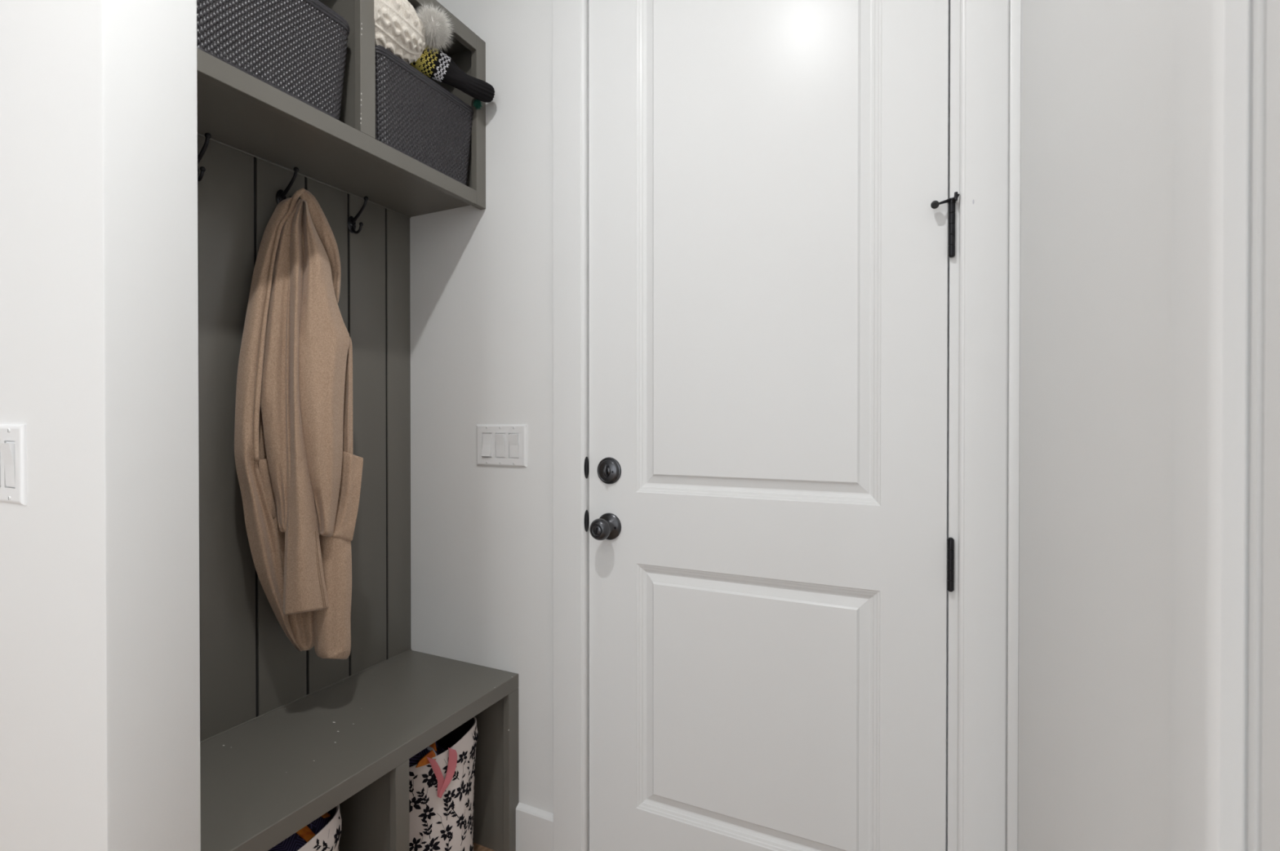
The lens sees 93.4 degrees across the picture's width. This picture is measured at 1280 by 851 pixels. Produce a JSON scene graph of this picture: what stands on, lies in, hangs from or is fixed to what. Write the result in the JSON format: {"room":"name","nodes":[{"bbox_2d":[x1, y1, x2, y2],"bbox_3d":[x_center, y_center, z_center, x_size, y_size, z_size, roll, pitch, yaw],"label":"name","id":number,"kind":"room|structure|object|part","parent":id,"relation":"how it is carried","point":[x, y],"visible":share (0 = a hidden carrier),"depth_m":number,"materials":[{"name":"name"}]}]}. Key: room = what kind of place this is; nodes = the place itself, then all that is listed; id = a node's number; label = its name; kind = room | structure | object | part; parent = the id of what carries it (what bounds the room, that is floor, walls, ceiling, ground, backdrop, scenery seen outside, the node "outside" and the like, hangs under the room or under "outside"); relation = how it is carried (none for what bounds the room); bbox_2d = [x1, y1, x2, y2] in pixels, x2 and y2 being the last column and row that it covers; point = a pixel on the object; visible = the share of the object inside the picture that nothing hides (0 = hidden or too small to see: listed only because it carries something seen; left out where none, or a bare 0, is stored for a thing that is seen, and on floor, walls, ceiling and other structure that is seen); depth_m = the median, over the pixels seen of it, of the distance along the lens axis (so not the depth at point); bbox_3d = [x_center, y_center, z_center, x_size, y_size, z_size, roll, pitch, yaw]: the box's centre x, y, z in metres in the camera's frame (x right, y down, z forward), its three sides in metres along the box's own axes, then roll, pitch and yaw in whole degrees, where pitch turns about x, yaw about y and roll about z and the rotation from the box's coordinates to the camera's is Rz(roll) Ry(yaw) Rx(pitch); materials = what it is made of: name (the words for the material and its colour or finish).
{"room":"mudroom","nodes":[
{"label":"mudroom","id":0,"kind":"room"},
{"bbox_2d":[0,0,200,850],"bbox_3d":[-2.034,-0.313,1.472,3.058,3.000,0.111,0,0,26],"label":"wall","id":1,"kind":"structure","parent":0,"point":[100,627],"depth_m":0.82,"materials":[{"name":"white paint"}]},
{"bbox_2d":[0,424,26,505],"bbox_3d":[-0.926,0.056,0.876,0.116,0.114,0.012,0,0,26],"label":"switch plate","id":2,"kind":"object","parent":1,"relation":"attached to","point":[13,455],"visible":1,"depth_m":0.86,"materials":[{"name":"white plastic"}]},
{"bbox_3d":[-0.904,0.056,0.869,0.032,0.066,0.004,0,0,26],"label":"switch frame","id":3,"kind":"part","parent":2,"relation":"part of","materials":[{"name":"white plastic"}]},
{"bbox_2d":[409,0,553,813],"bbox_3d":[0.045,-0.314,1.517,1.830,3.000,0.120,0,0,26],"label":"wall","id":4,"kind":"structure","parent":0,"point":[481,281],"depth_m":1.66,"materials":[{"name":"white paint"}]},
{"bbox_2d":[476,424,527,467],"bbox_3d":[-0.383,0.054,1.651,0.170,0.114,0.012,0,0,26],"label":"switch plate","id":5,"kind":"object","parent":4,"relation":"attached to","point":[508,442],"visible":1,"depth_m":1.65,"materials":[{"name":"white plastic"}]},
{"bbox_3d":[-0.381,0.054,1.653,0.032,0.066,0.004,0,0,26],"label":"switch frame","id":6,"kind":"part","parent":5,"relation":"part of","materials":[{"name":"white plastic"}]},
{"bbox_3d":[-0.340,0.055,1.633,0.032,0.066,0.004,0,0,26],"label":"switch frame","id":7,"kind":"part","parent":5,"relation":"part of","materials":[{"name":"white plastic"}]},
{"bbox_2d":[515,802,553,850],"bbox_3d":[-0.277,1.087,1.605,0.121,0.127,0.014,0,0,26],"label":"baseboard","id":8,"kind":"structure","parent":4,"relation":"attached to","point":[534,826],"depth_m":1.60,"materials":[{"name":"white paint"}]},
{"bbox_2d":[552,0,587,850],"bbox_3d":[-0.180,-0.061,1.549,0.095,2.425,0.018,0,0,26],"label":"trim","id":9,"kind":"structure","parent":4,"relation":"attached to","point":[570,17],"depth_m":1.54,"materials":[{"name":"white paint"}]},
{"bbox_2d":[584,510,588,532],"bbox_3d":[-0.135,0.243,1.533,0.002,0.056,0.021,0,0,26],"label":"strike plate","id":10,"kind":"object","parent":4,"relation":"attached to","point":[586,514],"visible":1,"depth_m":1.53,"materials":[{"name":"black metal"}]},
{"bbox_2d":[584,457,588,479],"bbox_3d":[-0.135,0.107,1.532,0.002,0.056,0.021,0,0,26],"label":"strike plate","id":11,"kind":"object","parent":4,"relation":"attached to","point":[586,460],"visible":1,"depth_m":1.53,"materials":[{"name":"black metal"}]},
{"bbox_2d":[587,0,959,850],"bbox_3d":[0.263,-0.070,1.414,0.861,2.445,0.120,0,0,26],"label":"trim","id":12,"kind":"structure","parent":4,"relation":"attached to","point":[953,5],"depth_m":1.18,"materials":[{"name":"white paint"}]},
{"bbox_2d":[588,0,959,850],"bbox_3d":[0.241,-0.058,1.344,0.833,2.409,0.112,0,0,26],"label":"door","id":13,"kind":"structure","parent":4,"relation":"in","point":[770,568],"depth_m":1.34,"materials":[{"name":"white paint"}]},
{"bbox_3d":[-0.090,0.253,1.483,0.067,0.067,0.064,0,0,26],"label":"knob","id":14,"kind":"part","parent":13,"relation":"part of","materials":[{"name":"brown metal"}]},
{"bbox_2d":[956,0,1009,850],"bbox_3d":[0.654,-0.059,1.150,0.082,2.425,0.018,0,0,26],"label":"trim","id":15,"kind":"structure","parent":4,"relation":"attached to","point":[984,24],"depth_m":1.14,"materials":[{"name":"white paint"}]},
{"bbox_2d":[473,842,495,850],"bbox_3d":[-2.207,1.205,-0.179,4.420,0.085,5.140,0,0,26],"label":"floor","id":16,"kind":"structure","parent":0,"point":[477,847],"depth_m":1.64,"materials":[{"name":"brown wood"}]},
{"bbox_2d":[297,804,342,850],"bbox_3d":[-0.743,0.960,1.167,0.290,0.386,0.291,0,0,26],"label":"fabric bin","id":17,"kind":"object","parent":16,"relation":"on","point":[327,839],"visible":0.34,"depth_m":1.16,"materials":[{"name":"white fabric"}]},
{"bbox_2d":[267,811,330,850],"bbox_3d":[-0.742,0.872,1.171,0.250,0.241,0.250,0,0,26],"label":"cloth bag","id":18,"kind":"object","parent":17,"relation":"in","point":[295,842],"visible":0.07,"depth_m":1.14,"materials":[{"name":"fabric"}]},
{"bbox_2d":[200,648,518,850],"bbox_3d":[-0.687,0.912,1.352,0.402,0.481,0.822,0,0,26],"label":"storage bench","id":19,"kind":"object","parent":16,"relation":"on","point":[349,743],"visible":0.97,"depth_m":1.31,"materials":[{"name":"grey paint"}]},
{"bbox_3d":[-0.523,0.926,1.711,0.376,0.448,0.034,0,0,26],"label":"panel","id":20,"kind":"part","parent":19,"relation":"part of","materials":[{"name":"grey paint"}]},
{"bbox_2d":[408,716,478,850],"bbox_3d":[-0.566,0.957,1.536,0.291,0.386,0.290,0,0,26],"label":"fabric bin","id":21,"kind":"object","parent":16,"relation":"on","point":[442,791],"visible":0.49,"depth_m":1.44,"materials":[{"name":"white fabric"}]},
{"bbox_2d":[408,742,444,768],"bbox_3d":[-0.565,0.872,1.539,0.249,0.238,0.248,0,0,26],"label":"cloth bag","id":22,"kind":"object","parent":21,"relation":"in","point":[420,759],"visible":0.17,"depth_m":1.43,"materials":[{"name":"fabric"}]},
{"bbox_2d":[1017,0,1250,850],"bbox_3d":[-0.292,-0.297,-1.104,0.120,3.000,4.900,0,0,26],"label":"wall","id":23,"kind":"structure","parent":0,"point":[1096,97],"depth_m":0.60,"materials":[{"name":"white paint"}]},
{"bbox_2d":[1006,0,1021,850],"bbox_3d":[0.698,-0.201,1.125,0.017,2.710,0.024,0,0,26],"label":"trim","id":24,"kind":"structure","parent":23,"relation":"attached to","point":[1015,5],"depth_m":1.12,"materials":[{"name":"white paint"}]},
{"bbox_2d":[1168,0,1248,850],"bbox_3d":[0.329,-0.054,0.351,0.014,2.425,0.064,0,0,26],"label":"trim","id":25,"kind":"structure","parent":23,"relation":"attached to","point":[1211,37],"depth_m":0.33,"materials":[{"name":"white paint"}]},
{"bbox_2d":[1244,0,1266,850],"bbox_3d":[0.201,-0.056,-0.074,0.118,2.435,0.821,0,0,26],"label":"trim","id":26,"kind":"structure","parent":23,"relation":"attached to","point":[1258,7],"depth_m":0.31,"materials":[{"name":"white paint"}]},
{"bbox_2d":[1261,0,1279,850],"bbox_3d":[0.140,-0.049,-0.041,0.106,2.409,0.789,0,0,26],"label":"door","id":27,"kind":"structure","parent":23,"relation":"in","point":[1270,743],"depth_m":0.30,"materials":[{"name":"white paint"}]},
{"bbox_3d":[-0.929,-0.313,1.460,0.122,3.000,0.822,0,0,26],"label":"wall","id":28,"kind":"structure","parent":0,"visible":0},
{"bbox_2d":[197,134,410,742],"bbox_3d":[-0.868,0.022,1.433,0.012,1.330,0.822,0,0,26],"label":"panelling","id":29,"kind":"object","parent":28,"relation":"attached to","point":[250,668],"visible":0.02,"depth_m":1.43,"materials":[{"name":"grey paint"}]},
{"bbox_2d":[197,133,211,182],"bbox_3d":[-0.913,-0.556,1.253,0.063,0.094,0.025,0,0,26],"label":"coat hook","id":30,"kind":"object","parent":29,"relation":"attached to","point":[207,135],"visible":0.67,"depth_m":1.25,"materials":[{"name":"black metal"}]},
{"bbox_2d":[275,167,298,204],"bbox_3d":[-0.830,-0.560,1.426,0.063,0.094,0.025,0,0,26],"label":"coat hook","id":31,"kind":"object","parent":29,"relation":"attached to","point":[281,195],"visible":0.54,"depth_m":1.43,"materials":[{"name":"black metal"}]},
{"bbox_3d":[-0.855,-0.541,1.438,0.006,0.045,0.025,0,0,26],"label":"plate","id":32,"kind":"part","parent":31,"relation":"part of","materials":[{"name":"black metal"}]},
{"bbox_2d":[234,187,363,659],"bbox_3d":[-0.764,-0.008,1.378,0.205,1.103,0.285,0,0,26],"label":"coat","id":33,"kind":"object","parent":31,"relation":"hanging from","point":[299,474],"visible":1,"depth_m":1.32,"materials":[{"name":"brown fabric"}]},
{"bbox_3d":[-0.823,-0.008,1.335,0.092,1.056,0.157,0,0,26],"label":"panel","id":34,"kind":"part","parent":33,"relation":"part of","materials":[{"name":"fabric"}]},
{"bbox_3d":[-0.704,0.382,1.379,0.082,0.326,0.043,0,0,-32],"label":"panel","id":35,"kind":"part","parent":33,"relation":"part of","materials":[{"name":"fabric"}]},
{"bbox_3d":[-0.699,-0.030,1.426,0.044,0.375,0.072,0,0,-16],"label":"panel","id":36,"kind":"part","parent":33,"relation":"part of","materials":[{"name":"fabric"}]},
{"bbox_2d":[347,196,368,234],"bbox_3d":[-0.746,-0.558,1.602,0.063,0.094,0.025,0,0,26],"label":"coat hook","id":37,"kind":"object","parent":29,"relation":"attached to","point":[351,220],"visible":1,"depth_m":1.60,"materials":[{"name":"black metal"}]},
{"bbox_3d":[-0.770,-0.539,1.614,0.006,0.045,0.025,0,0,26],"label":"plate","id":38,"kind":"part","parent":37,"relation":"part of","materials":[{"name":"black metal"}]},
{"bbox_2d":[196,0,485,217],"bbox_3d":[-0.736,-0.830,1.365,0.293,0.461,0.822,0,0,26],"label":"cubby shelf","id":39,"kind":"object","parent":28,"relation":"attached to","point":[241,112],"visible":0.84,"depth_m":1.34,"materials":[{"name":"grey paint"}]},
{"bbox_2d":[196,0,350,120],"bbox_3d":[-0.798,-0.749,1.197,0.254,0.223,0.346,0,0,26],"label":"woven basket","id":40,"kind":"object","parent":39,"relation":"in","point":[310,72],"visible":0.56,"depth_m":1.16,"materials":[{"name":"grey plastic"}]},
{"bbox_3d":[-0.866,-0.846,1.426,0.006,0.431,0.822,0,0,26],"label":"panel","id":41,"kind":"part","parent":39,"relation":"part of","materials":[{"name":"grey paint"}]},
{"bbox_3d":[-0.743,-0.628,1.369,0.267,0.020,0.822,0,0,26],"label":"panel","id":42,"kind":"part","parent":39,"relation":"part of","materials":[{"name":"grey paint"}]},
{"bbox_2d":[375,44,473,185],"bbox_3d":[-0.631,-0.751,1.555,0.254,0.223,0.346,0,0,26],"label":"woven basket","id":43,"kind":"object","parent":39,"relation":"on","point":[440,140],"visible":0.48,"depth_m":1.48,"materials":[{"name":"grey plastic"}]},
{"bbox_2d":[373,0,454,63],"bbox_3d":[-0.557,-0.936,1.435,0.177,0.171,0.209,0,0,26],"label":"knit hat","id":44,"kind":"object","parent":43,"relation":"on","point":[405,33],"visible":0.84,"depth_m":1.40,"materials":[{"name":"white fabric"}]},
{"bbox_2d":[408,44,494,110],"bbox_3d":[-0.484,-0.903,1.559,0.221,0.109,0.073,0,0,-40],"label":"knit hat","id":45,"kind":"object","parent":43,"relation":"on","point":[441,68],"visible":0.84,"depth_m":1.53,"materials":[{"name":"black fabric"}]},
{"bbox_3d":[-0.743,-1.051,1.366,0.267,0.019,0.822,0,0,26],"label":"panel","id":46,"kind":"part","parent":39,"relation":"part of","materials":[{"name":"grey paint"}]},
{"bbox_3d":[-0.569,-0.842,1.730,0.267,0.404,0.019,0,0,26],"label":"panel","id":47,"kind":"part","parent":39,"relation":"part of","materials":[{"name":"grey paint"}]}
]}

